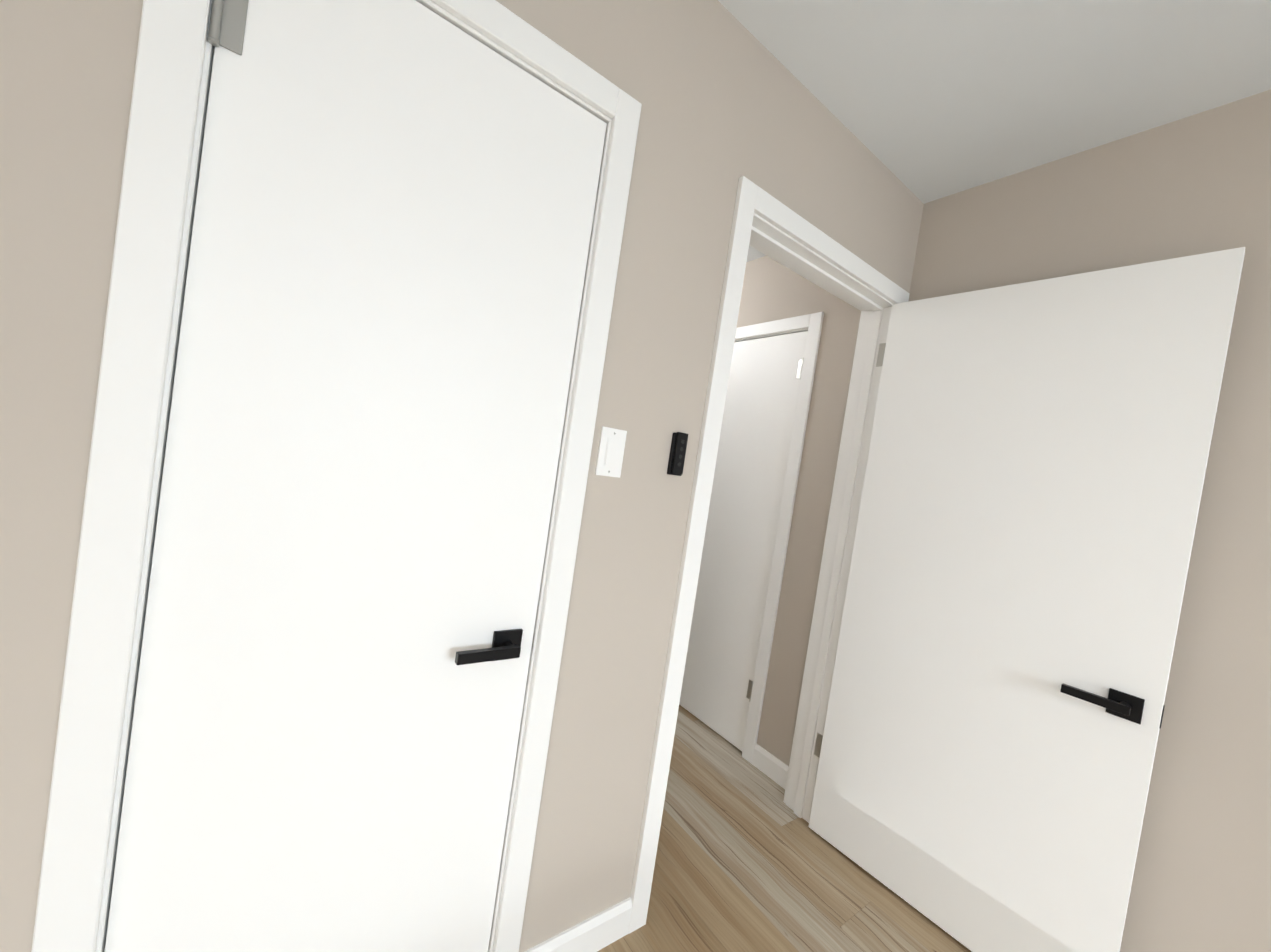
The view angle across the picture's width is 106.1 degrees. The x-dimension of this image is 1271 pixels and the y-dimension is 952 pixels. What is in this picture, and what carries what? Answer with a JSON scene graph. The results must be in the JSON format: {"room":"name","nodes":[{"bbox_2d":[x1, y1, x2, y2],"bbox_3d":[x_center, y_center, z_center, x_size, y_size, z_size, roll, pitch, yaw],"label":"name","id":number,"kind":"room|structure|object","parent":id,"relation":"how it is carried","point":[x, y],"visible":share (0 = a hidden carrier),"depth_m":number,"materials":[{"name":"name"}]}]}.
{"room":"bedroom","nodes":[
{"label":"bedroom","id":0,"kind":"room"},
{"bbox_2d":[0,0,923,951],"bbox_3d":[-1.018,-0.096,0.526,4.820,2.470,0.120,7,2,-36],"label":"wall","id":1,"kind":"structure","parent":0,"point":[720,94],"depth_m":1.14,"materials":[{"name":"paint"}]},
{"bbox_2d":[31,0,641,951],"bbox_3d":[-0.493,0.154,0.938,0.774,2.107,0.152,7,2,-36],"label":"trim","id":2,"kind":"structure","parent":1,"relation":"attached to","point":[167,118],"depth_m":0.68,"materials":[{"name":"white"}]},
{"bbox_2d":[105,0,606,951],"bbox_3d":[-0.477,0.189,0.906,0.644,2.025,0.135,7,2,-36],"label":"closet door","id":3,"kind":"structure","parent":1,"relation":"in","point":[387,256],"depth_m":0.84,"materials":[{"name":"white"}]},
{"bbox_2d":[525,897,631,951],"bbox_3d":[-0.155,1.214,1.239,0.341,0.095,0.014,7,2,-36],"label":"baseboard","id":4,"kind":"structure","parent":1,"relation":"attached to","point":[601,930],"depth_m":1.27,"materials":[{"name":"white"}]},
{"bbox_2d":[595,426,626,477],"bbox_3d":[-0.057,-0.056,1.143,0.070,0.115,0.010,7,2,-36],"label":"light switch","id":5,"kind":"object","parent":1,"relation":"attached to","point":[611,448],"visible":1,"depth_m":1.14,"materials":[{"name":"white plastic"}]},
{"bbox_2d":[667,432,688,475],"bbox_3d":[0.113,-0.058,1.258,0.042,0.113,0.021,7,2,-36],"label":"switch","id":6,"kind":"object","parent":1,"relation":"attached to","point":[677,453],"visible":0.98,"depth_m":1.25,"materials":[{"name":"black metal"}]},
{"bbox_2d":[628,176,909,933],"bbox_3d":[0.476,0.279,1.653,0.964,2.107,0.152,7,2,-36],"label":"door frame","id":7,"kind":"structure","parent":1,"relation":"attached to","point":[768,224],"depth_m":1.56,"materials":[{"name":"white"}]},
{"bbox_2d":[808,247,1244,951],"bbox_3d":[1.081,0.403,1.514,0.135,2.025,0.834,7,2,-39],"label":"door","id":8,"kind":"structure","parent":7,"relation":"attached to","point":[1036,467],"depth_m":1.41,"materials":[{"name":"white"}]},
{"bbox_2d":[597,705,971,951],"bbox_3d":[-0.644,1.276,-0.119,4.940,0.100,6.490,7,2,-36],"label":"floor","id":9,"kind":"structure","parent":0,"point":[747,859],"depth_m":1.58,"materials":[{"name":"brown wood"}]},
{"bbox_2d":[718,0,1270,261],"bbox_3d":[-0.268,-1.266,-0.186,4.940,0.100,6.490,7,2,-36],"label":"ceiling","id":10,"kind":"structure","parent":0,"point":[924,101],"depth_m":1.25,"materials":[{"name":"paint"}]},
{"bbox_2d":[737,90,1270,951],"bbox_3d":[1.473,0.253,1.270,0.120,2.470,6.490,7,2,-36],"label":"wall","id":11,"kind":"structure","parent":0,"point":[1195,184],"depth_m":1.23,"materials":[{"name":"paint"}]},
{"bbox_2d":[679,331,807,750],"bbox_3d":[0.445,0.281,2.594,0.135,2.025,0.814,7,2,-36],"label":"hall door","id":12,"kind":"structure","parent":11,"relation":"in","point":[745,505],"depth_m":2.43,"materials":[{"name":"white"}]},
{"bbox_2d":[734,312,823,763],"bbox_3d":[0.472,0.253,2.614,0.136,2.107,0.944,7,2,-36],"label":"door frame","id":13,"kind":"structure","parent":11,"relation":"attached to","point":[811,324],"depth_m":2.22,"materials":[{"name":"white"}]}
]}

